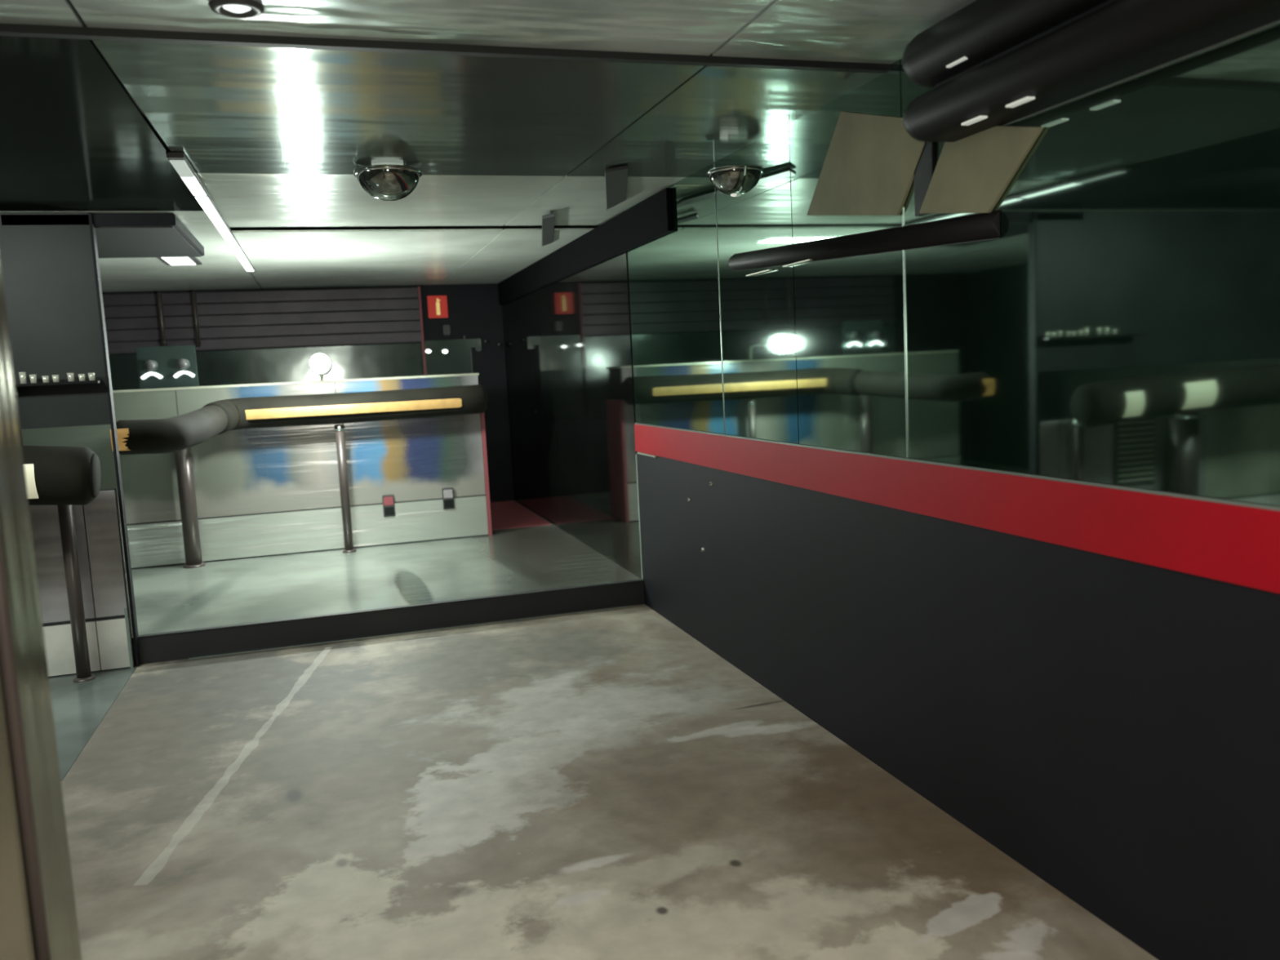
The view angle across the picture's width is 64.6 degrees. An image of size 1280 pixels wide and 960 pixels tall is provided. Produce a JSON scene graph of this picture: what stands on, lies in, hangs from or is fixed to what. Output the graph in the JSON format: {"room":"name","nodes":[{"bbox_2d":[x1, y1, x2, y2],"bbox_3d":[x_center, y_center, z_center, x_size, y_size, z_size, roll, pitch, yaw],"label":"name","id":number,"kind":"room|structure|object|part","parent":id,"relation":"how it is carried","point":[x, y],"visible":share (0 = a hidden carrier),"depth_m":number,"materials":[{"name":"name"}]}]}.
{"room":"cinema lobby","nodes":[
{"label":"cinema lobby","id":0,"kind":"room"},
{"bbox_2d":[0,213,140,666],"bbox_3d":[-4.405,-0.087,5.390,2.935,2.599,0.075,-5,7,-17],"label":"wall","id":1,"kind":"structure","parent":0,"point":[51,280],"depth_m":5.65,"materials":[{"name":"black paint"}]},
{"bbox_2d":[14,380,102,386],"bbox_3d":[-3.462,-0.517,5.561,0.900,0.015,0.120,-5,7,-17],"label":"ledge","id":2,"kind":"object","parent":1,"relation":"attached to","point":[90,381],"visible":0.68,"depth_m":5.58,"materials":[{"name":"black"}]},
{"bbox_2d":[18,372,26,383],"bbox_3d":[-3.395,-0.562,5.567,0.036,0.062,0.034,-5,7,-17],"label":"glass","id":3,"kind":"object","parent":2,"relation":"on","point":[22,375],"visible":1,"depth_m":5.56,"materials":[{"name":"white"}]},
{"bbox_2d":[29,374,36,382],"bbox_3d":[-3.346,-0.558,5.582,0.036,0.047,0.034,-5,7,-17],"label":"glass","id":4,"kind":"object","parent":2,"relation":"on","point":[33,377],"visible":1,"depth_m":5.57,"materials":[{"name":"white"}]},
{"bbox_2d":[41,375,48,382],"bbox_3d":[-3.289,-0.558,5.600,0.036,0.037,0.034,-5,7,-17],"label":"glass","id":5,"kind":"object","parent":2,"relation":"on","point":[45,378],"visible":1,"depth_m":5.59,"materials":[{"name":"white"}]},
{"bbox_2d":[51,374,58,382],"bbox_3d":[-3.241,-0.563,5.614,0.036,0.040,0.034,-5,7,-17],"label":"glass","id":6,"kind":"object","parent":2,"relation":"on","point":[55,377],"visible":1,"depth_m":5.60,"materials":[{"name":"white"}]},
{"bbox_2d":[66,373,74,381],"bbox_3d":[-3.170,-0.573,5.636,0.036,0.047,0.034,-5,7,-17],"label":"glass","id":7,"kind":"object","parent":2,"relation":"on","point":[70,375],"visible":1,"depth_m":5.62,"materials":[{"name":"white"}]},
{"bbox_2d":[77,373,84,381],"bbox_3d":[-3.117,-0.573,5.652,0.036,0.038,0.034,-5,7,-17],"label":"glass","id":8,"kind":"object","parent":2,"relation":"on","point":[82,376],"visible":1,"depth_m":5.64,"materials":[{"name":"white"}]},
{"bbox_2d":[88,373,94,380],"bbox_3d":[-3.070,-0.579,5.667,0.036,0.042,0.034,-5,7,-17],"label":"glass","id":9,"kind":"object","parent":2,"relation":"on","point":[91,375],"visible":1,"depth_m":5.65,"materials":[{"name":"white"}]},
{"bbox_2d":[137,578,644,664],"bbox_3d":[-1.466,0.881,6.424,3.130,0.166,0.060,-5,7,-17],"label":"trim","id":10,"kind":"structure","parent":1,"relation":"attached to","point":[195,643],"depth_m":6.36,"materials":[{"name":"black"}]},
{"bbox_2d":[102,281,504,374],"bbox_3d":[-4.393,-0.749,10.629,6.300,2.750,0.150,-5,7,-17],"label":"wall","id":11,"kind":"structure","parent":0,"point":[474,310],"depth_m":11.20,"materials":[{"name":"black paint"}]},
{"bbox_2d":[108,354,144,390],"bbox_3d":[-5.197,-1.093,10.249,0.290,0.356,0.028,-5,7,-17],"label":"mirror","id":12,"kind":"object","parent":11,"relation":"attached to","point":[123,367],"depth_m":10.23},
{"bbox_2d":[135,345,199,388],"bbox_3d":[-3.814,-0.914,8.162,0.440,0.330,0.072,-5,7,-17],"label":"spotlight","id":13,"kind":"object","parent":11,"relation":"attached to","point":[158,366],"visible":1,"depth_m":8.17,"materials":[{"name":"metal"}]},
{"bbox_2d":[102,286,426,375],"bbox_3d":[-4.314,-1.469,10.478,4.075,0.965,0.049,-5,7,-17],"label":"slatted wall panel","id":14,"kind":"object","parent":11,"relation":"attached to","point":[228,320],"visible":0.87,"depth_m":10.58,"materials":[{"name":"black"}]},
{"bbox_2d":[426,295,448,318],"bbox_3d":[-2.218,-1.899,11.096,0.210,0.240,0.032,-5,7,-17],"label":"sign","id":15,"kind":"object","parent":11,"relation":"attached to","point":[437,304],"visible":1,"depth_m":11.08,"materials":[{"name":"red plastic"}]},
{"bbox_2d":[442,324,450,335],"bbox_3d":[-2.129,-1.651,11.146,0.080,0.110,0.037,-5,7,-17],"label":"switch box","id":16,"kind":"object","parent":11,"relation":"attached to","point":[446,328],"visible":1,"depth_m":11.13,"materials":[{"name":"grey plastic"}]},
{"bbox_2d":[424,338,481,375],"bbox_3d":[-2.046,-1.081,11.233,0.620,0.950,0.028,-5,7,-17],"label":"mirror","id":17,"kind":"object","parent":11,"relation":"attached to","point":[458,360],"visible":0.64,"depth_m":11.18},
{"bbox_2d":[424,347,431,355],"bbox_3d":[-2.318,-1.408,11.074,0.080,0.080,0.052,-5,7,-17],"label":"wall light","id":18,"kind":"object","parent":17,"relation":"attached to","point":[429,351],"visible":1,"depth_m":11.06,"materials":[{"name":"silver metal"}]},
{"bbox_2d":[441,347,448,355],"bbox_3d":[-2.146,-1.412,11.128,0.080,0.080,0.052,-5,7,-17],"label":"wall light","id":19,"kind":"object","parent":17,"relation":"attached to","point":[444,349],"visible":1,"depth_m":11.12,"materials":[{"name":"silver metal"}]},
{"bbox_2d":[471,347,514,502],"bbox_3d":[-1.650,-0.616,11.359,0.375,1.740,0.108,-5,7,-17],"label":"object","id":20,"kind":"structure","parent":11,"relation":"in","point":[491,366],"depth_m":11.37,"materials":[{"name":"black metal"}]},
{"bbox_3d":[-1.816,-0.604,11.330,0.040,1.740,0.068,-5,7,-17],"label":"frame","id":21,"kind":"part","parent":20,"relation":"part of","materials":[{"name":"metal"}]},
{"bbox_2d":[131,500,639,635],"bbox_3d":[-3.603,0.811,8.454,6.300,0.260,5.140,-5,7,-17],"label":"floor","id":22,"kind":"structure","parent":0,"point":[169,598],"depth_m":7.38,"materials":[{"name":"plastic"}]},
{"bbox_2d":[174,447,205,568],"bbox_3d":[-3.663,0.138,8.191,0.168,1.140,0.168,-5,7,-17],"label":"post","id":23,"kind":"object","parent":22,"relation":"on","point":[184,462],"visible":0.7,"depth_m":8.16,"materials":[{"name":"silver metal"}]},
{"bbox_3d":[-3.636,0.694,8.254,0.168,0.020,0.168,-5,7,-17],"label":"foot plate","id":24,"kind":"part","parent":23,"relation":"part of","materials":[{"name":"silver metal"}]},
{"bbox_2d":[21,373,492,569],"bbox_3d":[-3.169,-0.104,8.727,3.630,1.455,0.510,-5,7,-17],"label":"counter","id":25,"kind":"object","parent":22,"relation":"on","point":[265,491],"depth_m":8.56,"materials":[{"name":"grey metal"}]},
{"bbox_3d":[-4.298,-0.160,8.133,1.134,1.065,0.020,-5,7,-17],"label":"panel","id":26,"kind":"part","parent":25,"relation":"part of","materials":[{"name":"metal"}]},
{"bbox_3d":[-4.263,0.551,8.208,1.134,0.350,0.028,-5,7,-17],"label":"kick panel","id":27,"kind":"part","parent":25,"relation":"part of","materials":[{"name":"metal"}]},
{"bbox_3d":[-3.162,-0.253,8.478,1.238,1.065,0.020,-5,7,-17],"label":"panel","id":28,"kind":"part","parent":25,"relation":"part of","materials":[{"name":"metal"}]},
{"bbox_3d":[-3.126,0.457,8.554,1.238,0.350,0.028,-5,7,-17],"label":"kick panel","id":29,"kind":"part","parent":25,"relation":"part of","materials":[{"name":"metal"}]},
{"bbox_2d":[112,373,479,392],"bbox_3d":[-3.215,-0.816,8.649,3.610,0.020,0.500,-5,7,-17],"label":"countertop","id":30,"kind":"structure","parent":25,"relation":"on","point":[469,374],"depth_m":8.48,"materials":[{"name":"metal"}]},
{"bbox_2d":[182,342,423,386],"bbox_3d":[-3.548,-1.228,10.750,2.432,0.356,0.028,-5,7,-17],"label":"mirror","id":31,"kind":"object","parent":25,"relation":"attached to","point":[229,367],"depth_m":10.73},
{"bbox_2d":[309,353,331,380],"bbox_3d":[-2.613,-0.922,8.279,0.164,0.213,0.683,-5,7,-17],"label":"spotlight","id":32,"kind":"object","parent":25,"relation":"on","point":[319,363],"visible":1,"depth_m":7.96,"materials":[{"name":"silver metal"}]},
{"bbox_3d":[-2.628,-0.894,8.336,0.024,0.145,0.572,-5,7,-17],"label":"stem","id":33,"kind":"part","parent":32,"relation":"part of","materials":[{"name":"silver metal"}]},
{"bbox_2d":[382,494,395,516],"bbox_3d":[-2.184,0.225,8.800,0.100,0.190,0.020,-5,7,-17],"label":"socket plate","id":34,"kind":"object","parent":25,"relation":"attached to","point":[388,507],"visible":1,"depth_m":8.79,"materials":[{"name":"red plastic"}]},
{"bbox_3d":[-1.988,-0.350,8.835,1.210,1.065,0.020,-5,7,-17],"label":"panel","id":35,"kind":"part","parent":25,"relation":"part of","materials":[{"name":"metal"}]},
{"bbox_3d":[-1.953,0.361,8.910,1.210,0.350,0.028,-5,7,-17],"label":"kick panel","id":36,"kind":"part","parent":25,"relation":"part of","materials":[{"name":"metal"}]},
{"bbox_2d":[441,487,454,509],"bbox_3d":[-1.694,0.165,8.947,0.100,0.190,0.020,-5,7,-17],"label":"socket plate","id":37,"kind":"object","parent":25,"relation":"attached to","point":[448,500],"visible":1,"depth_m":8.94,"materials":[{"name":"grey plastic"}]},
{"bbox_2d":[333,424,356,553],"bbox_3d":[-2.492,0.072,8.529,0.116,1.083,0.116,-5,7,-17],"label":"post","id":38,"kind":"object","parent":22,"relation":"on","point":[339,428],"visible":1,"depth_m":8.50,"materials":[{"name":"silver metal"}]},
{"bbox_2d":[203,384,488,434],"bbox_3d":[-2.431,-0.600,8.445,2.324,0.280,0.498,-6,7,-25],"label":"rail","id":39,"kind":"object","parent":38,"relation":"on","point":[387,405],"visible":0.86,"depth_m":8.38,"materials":[{"name":"black"}]},
{"bbox_2d":[110,404,227,454],"bbox_3d":[-3.178,-0.363,7.079,0.433,0.278,1.411,-3,6,2],"label":"rail","id":40,"kind":"object","parent":39,"relation":"attached to","point":[175,433],"visible":0.91,"depth_m":6.55,"materials":[{"name":"black"}]},
{"bbox_2d":[110,428,129,451],"bbox_3d":[-3.297,-0.255,6.421,0.105,0.141,0.033,-5,7,-22],"label":"diffuser","id":41,"kind":"object","parent":40,"relation":"attached to","point":[123,434],"depth_m":6.42,"materials":[{"name":"yellow plastic"}]},
{"bbox_2d":[244,398,462,419],"bbox_3d":[-2.412,-0.584,8.339,1.880,0.079,0.012,-5,7,-18],"label":"diffuser","id":42,"kind":"object","parent":39,"relation":"attached to","point":[375,406],"depth_m":8.36,"materials":[{"name":"yellow plastic"}]},
{"bbox_3d":[-2.466,0.600,8.588,0.116,0.020,0.116,-5,7,-17],"label":"foot plate","id":43,"kind":"part","parent":38,"relation":"part of","materials":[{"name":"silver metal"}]},
{"bbox_2d":[489,500,551,529],"bbox_3d":[-1.411,0.349,10.429,0.580,0.008,2.000,-5,7,-17],"label":"carpet","id":44,"kind":"object","parent":22,"relation":"on","point":[508,514],"visible":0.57,"depth_m":10.13,"materials":[{"name":"red carpet"}]},
{"bbox_2d":[0,0,975,292],"bbox_3d":[-2.328,-1.370,3.665,6.300,0.170,14.600,-5,7,-17],"label":"ceiling","id":45,"kind":"structure","parent":0,"point":[277,138],"depth_m":3.83,"materials":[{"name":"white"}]},
{"bbox_3d":[-1.870,-1.013,0.807,1.828,0.012,3.618,-5,7,-17],"label":"panel","id":46,"kind":"part","parent":45,"relation":"part of","materials":[{"name":"grey metal"}]},
{"bbox_3d":[-2.870,-1.317,4.016,1.828,0.024,3.108,-5,7,-17],"label":"panel","id":47,"kind":"part","parent":45,"relation":"part of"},
{"bbox_2d":[1,213,204,257],"bbox_3d":[-3.294,-1.518,6.358,0.880,0.076,1.480,-5,7,-17],"label":"ceiling box","id":48,"kind":"object","parent":45,"relation":"attached to","point":[117,235],"visible":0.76,"depth_m":6.08,"materials":[{"name":"black metal"}]},
{"bbox_3d":[-3.293,-1.485,6.362,0.840,0.008,1.420,-5,7,-17],"label":"trim","id":49,"kind":"part","parent":48,"relation":"part of","materials":[{"name":"black metal"}]},
{"bbox_3d":[-3.667,-1.570,6.568,1.828,0.012,2.238,-5,7,-17],"label":"panel","id":50,"kind":"part","parent":45,"relation":"part of","materials":[{"name":"grey metal"}]},
{"bbox_2d":[156,292,168,346],"bbox_3d":[-4.837,-1.615,10.236,0.060,0.560,0.070,-5,7,-17],"label":"tube","id":51,"kind":"object","parent":45,"relation":"hanging from","point":[162,342],"visible":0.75,"depth_m":10.21,"materials":[{"name":"black metal"}]},
{"bbox_2d":[156,257,201,265],"bbox_3d":[-3.497,-1.678,7.636,0.260,0.028,0.900,-5,7,-17],"label":"recessed light","id":52,"kind":"object","parent":45,"relation":"in","point":[167,260],"visible":0.55,"depth_m":7.76,"materials":[{"name":"grey plastic"}]},
{"bbox_3d":[-4.423,-1.804,8.992,1.828,0.012,2.838,-5,7,-17],"label":"panel","id":53,"kind":"part","parent":45,"relation":"part of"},
{"bbox_2d":[191,291,201,346],"bbox_3d":[-4.532,-1.640,10.329,0.060,0.560,0.070,-5,7,-17],"label":"tube","id":54,"kind":"object","parent":45,"relation":"hanging from","point":[197,340],"visible":1,"depth_m":10.30,"materials":[{"name":"black metal"}]},
{"bbox_2d":[165,152,255,271],"bbox_3d":[-2.673,-1.594,6.534,0.070,0.028,4.700,-5,7,-17],"label":"recessed light","id":55,"kind":"object","parent":45,"relation":"in","point":[179,161],"visible":1,"depth_m":5.35,"materials":[{"name":"grey plastic"}]},
{"bbox_2d":[168,160,194,177],"bbox_3d":[-2.042,-1.389,4.515,0.060,0.008,0.350,-5,7,-17],"label":"diffuser","id":56,"kind":"object","parent":55,"relation":"attached to","point":[184,168],"depth_m":4.50,"materials":[{"name":"grey plastic"}]},
{"bbox_2d":[181,176,206,195],"bbox_3d":[-2.168,-1.428,4.919,0.060,0.008,0.500,-5,7,-17],"label":"diffuser","id":57,"kind":"object","parent":55,"relation":"attached to","point":[194,184],"depth_m":4.90,"materials":[{"name":"white plastic"}]},
{"bbox_2d":[195,196,233,238],"bbox_3d":[-2.488,-1.527,5.946,0.060,0.008,1.540,-5,7,-17],"label":"diffuser","id":58,"kind":"object","parent":55,"relation":"attached to","point":[206,203],"depth_m":5.80,"materials":[{"name":"white plastic"}]},
{"bbox_2d":[224,238,253,271],"bbox_3d":[-3.037,-1.697,7.704,0.060,0.008,2.040,-5,7,-17],"label":"diffuser","id":59,"kind":"object","parent":55,"relation":"attached to","point":[233,243],"depth_m":7.50,"materials":[{"name":"white plastic"}]},
{"bbox_2d":[208,0,264,18],"bbox_3d":[-1.068,-1.248,2.681,0.140,0.013,0.140,-5,7,-17],"label":"recessed light","id":60,"kind":"object","parent":45,"relation":"in","point":[239,9],"visible":1,"depth_m":2.67,"materials":[{"name":"grey plastic"}]},
{"bbox_3d":[-2.463,-1.886,8.870,1.828,0.012,4.218,-5,7,-17],"label":"panel","id":61,"kind":"part","parent":45,"relation":"part of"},
{"bbox_3d":[-1.552,-1.623,5.944,1.828,0.032,1.908,-5,7,-17],"label":"panel","id":62,"kind":"part","parent":45,"relation":"part of","materials":[{"name":"grey metal"}]},
{"bbox_2d":[353,164,422,200],"bbox_3d":[-1.204,-1.415,4.853,0.318,0.148,0.318,-5,7,-17],"label":"dome lamp","id":63,"kind":"object","parent":45,"relation":"attached to","point":[384,182],"visible":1,"depth_m":4.75,"materials":[{"name":"silver glass"}]},
{"bbox_3d":[-0.960,-1.415,4.051,1.828,0.042,2.058,-5,7,-17],"label":"panel","id":64,"kind":"part","parent":45,"relation":"part of","materials":[{"name":"grey metal"}]},
{"bbox_3d":[-0.115,-1.158,1.341,1.828,0.012,3.618,-5,7,-17],"label":"panel","id":65,"kind":"part","parent":45,"relation":"part of","materials":[{"name":"grey metal"}]},
{"bbox_2d":[0,15,890,73],"bbox_3d":[-2.026,-1.209,2.647,6.060,0.052,0.035,-5,7,-17],"label":"trim","id":66,"kind":"structure","parent":45,"relation":"attached to","point":[84,32],"depth_m":3.05,"materials":[{"name":"black metal"}]},
{"bbox_3d":[-1.247,-1.986,9.239,0.698,0.012,4.218,-5,7,-17],"label":"panel","id":67,"kind":"part","parent":45,"relation":"part of","materials":[{"name":"grey metal"}]},
{"bbox_2d":[542,213,555,246],"bbox_3d":[-0.654,-1.768,7.199,0.086,0.020,1.571,-3,6,-5],"label":"ceiling plate","id":68,"kind":"object","parent":45,"relation":"attached to","point":[548,220],"visible":1,"depth_m":6.99,"materials":[{"name":"grey plastic"}]},
{"bbox_3d":[-0.336,-1.723,6.314,0.698,0.032,1.908,-5,7,-17],"label":"panel","id":69,"kind":"part","parent":45,"relation":"part of","materials":[{"name":"grey metal"}]},
{"bbox_2d":[604,164,627,209],"bbox_3d":[-0.134,-1.621,5.655,0.116,0.020,1.283,-3,6,-1],"label":"ceiling plate","id":70,"kind":"object","parent":45,"relation":"attached to","point":[615,178],"visible":1,"depth_m":5.45,"materials":[{"name":"grey plastic"}]},
{"bbox_3d":[0.257,-1.515,4.420,0.698,0.042,2.058,-5,7,-17],"label":"panel","id":71,"kind":"part","parent":45,"relation":"part of","materials":[{"name":"grey metal"}]},
{"bbox_3d":[1.101,-1.258,1.710,0.698,0.012,3.618,-5,7,-17],"label":"panel","id":72,"kind":"part","parent":45,"relation":"part of","materials":[{"name":"grey metal"}]},
{"bbox_2d":[48,604,1157,959],"bbox_3d":[-1.435,1.559,1.523,6.300,0.104,9.460,-5,7,-17],"label":"floor","id":73,"kind":"structure","parent":0,"point":[599,784],"depth_m":3.66,"materials":[{"name":"concrete"}]},
{"bbox_2d":[0,260,81,959],"bbox_3d":[-1.364,0.179,1.825,0.447,2.570,0.255,-5,7,-17],"label":"door frame","id":74,"kind":"structure","parent":73,"relation":"on","point":[38,921],"depth_m":1.88,"materials":[{"name":"silver metal"}]},
{"bbox_2d":[57,505,96,682],"bbox_3d":[-3.153,0.600,5.639,0.116,1.060,0.116,-5,7,-17],"label":"post","id":75,"kind":"object","parent":73,"relation":"on","point":[65,513],"visible":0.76,"depth_m":5.62,"materials":[{"name":"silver metal"}]},
{"bbox_3d":[-3.128,1.116,5.697,0.116,0.020,0.116,-5,7,-17],"label":"foot plate","id":76,"kind":"part","parent":75,"relation":"part of","materials":[{"name":"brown metal"}]},
{"bbox_2d":[28,488,136,676],"bbox_3d":[-4.373,0.685,5.451,2.910,1.050,0.110,-5,7,-17],"label":"counter","id":77,"kind":"object","parent":73,"relation":"on","point":[97,523],"depth_m":5.78,"materials":[{"name":"grey metal"}]},
{"bbox_3d":[-3.381,0.450,5.709,0.484,0.725,0.025,-5,7,-17],"label":"panel","id":78,"kind":"part","parent":77,"relation":"part of","materials":[{"name":"grey metal"}]},
{"bbox_3d":[-3.354,0.973,5.765,0.484,0.288,0.030,-5,7,-17],"label":"kick panel","id":79,"kind":"part","parent":77,"relation":"part of","materials":[{"name":"metal"}]},
{"bbox_3d":[-3.066,0.424,5.804,0.164,0.725,0.025,-5,7,-17],"label":"panel","id":80,"kind":"part","parent":77,"relation":"part of","materials":[{"name":"grey metal"}]},
{"bbox_3d":[-3.040,0.947,5.860,0.164,0.288,0.030,-5,7,-17],"label":"kick panel","id":81,"kind":"part","parent":77,"relation":"part of","materials":[{"name":"metal"}]},
{"bbox_3d":[-4.088,0.677,5.355,0.264,1.060,0.264,-5,7,-17],"label":"post","id":82,"kind":"object","parent":73,"relation":"on","visible":0},
{"bbox_2d":[22,445,101,505],"bbox_3d":[-4.245,0.042,4.973,2.862,0.389,0.341,-5,7,-16],"label":"rail","id":83,"kind":"object","parent":82,"relation":"on","point":[55,475],"visible":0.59,"depth_m":5.20,"materials":[{"name":"black metal"}]},
{"bbox_2d":[24,463,38,498],"bbox_3d":[-3.152,0.011,5.130,0.160,0.184,0.040,-5,7,-17],"label":"diffuser","id":84,"kind":"object","parent":83,"relation":"attached to","point":[31,470],"depth_m":5.14,"materials":[{"name":"beige plastic"}]},
{"bbox_2d":[502,23,1279,959],"bbox_3d":[0.667,-0.331,4.700,0.170,2.750,14.600,-5,7,-17],"label":"wall","id":85,"kind":"structure","parent":0,"point":[999,518],"depth_m":3.07,"materials":[{"name":"glass"}]},
{"bbox_2d":[502,210,642,578],"bbox_3d":[-0.762,-0.776,9.080,0.020,2.480,4.937,-5,7,-17],"label":"mirror","id":86,"kind":"object","parent":85,"relation":"attached to","point":[568,341],"depth_m":8.19,"materials":[{"name":"clear glass"}]},
{"bbox_2d":[497,187,672,305],"bbox_3d":[-0.697,-1.804,8.513,0.029,0.239,5.830,-5,7,-17],"label":"ceiling beam","id":87,"kind":"structure","parent":85,"relation":"attached to","point":[651,219],"depth_m":7.16,"materials":[{"name":"black metal"}]},
{"bbox_2d":[706,164,745,196],"bbox_3d":[0.392,-1.424,4.845,0.132,0.135,0.265,-5,7,-17],"label":"dome lamp","id":88,"kind":"object","parent":85,"relation":"attached to","point":[727,180],"visible":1,"depth_m":4.78,"materials":[{"name":"silver glass"}]},
{"bbox_2d":[728,209,1000,275],"bbox_3d":[0.758,-0.912,3.988,0.042,0.196,2.060,-5,7,-17],"label":"ceiling pipe","id":89,"kind":"object","parent":85,"relation":"attached to","point":[977,227],"visible":1,"depth_m":3.63,"materials":[{"name":"black plastic"}]},
{"bbox_2d":[806,111,925,215],"bbox_3d":[0.820,-1.162,3.716,0.014,0.443,0.909,-5,7,-17],"label":"board","id":90,"kind":"object","parent":85,"relation":"attached to","point":[871,161],"visible":0.82,"depth_m":3.68,"materials":[{"name":"beige wood"}]},
{"bbox_2d":[914,142,934,216],"bbox_3d":[0.943,-1.035,3.355,0.010,0.300,0.110,-5,7,-17],"label":"strap","id":91,"kind":"object","parent":85,"relation":"attached to","point":[924,171],"visible":0.6,"depth_m":3.35,"materials":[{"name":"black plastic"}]},
{"bbox_2d":[625,23,1279,506],"bbox_3d":[1.347,-0.647,2.177,0.019,1.407,9.454,-5,7,-17],"label":"mirror","id":92,"kind":"object","parent":85,"relation":"on","point":[1119,332],"depth_m":2.90,"materials":[{"name":"grey mirror"}]},
{"bbox_3d":[1.416,0.757,2.335,0.024,1.043,9.460,-5,7,-17],"label":"black panel","id":93,"kind":"part","parent":85,"relation":"part of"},
{"bbox_2d":[919,125,1044,213],"bbox_3d":[1.026,-0.960,3.094,0.014,0.299,0.607,-5,7,-17],"label":"board","id":94,"kind":"object","parent":85,"relation":"attached to","point":[971,173],"visible":0.82,"depth_m":3.08,"materials":[{"name":"beige wood"}]},
{"bbox_2d":[902,0,1279,142],"bbox_3d":[1.542,-1.019,1.098,0.179,0.338,4.360,-5,7,-17],"label":"pipe","id":95,"kind":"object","parent":85,"relation":"attached to","point":[988,64],"depth_m":2.59,"materials":[{"name":"black metal"}]}
]}

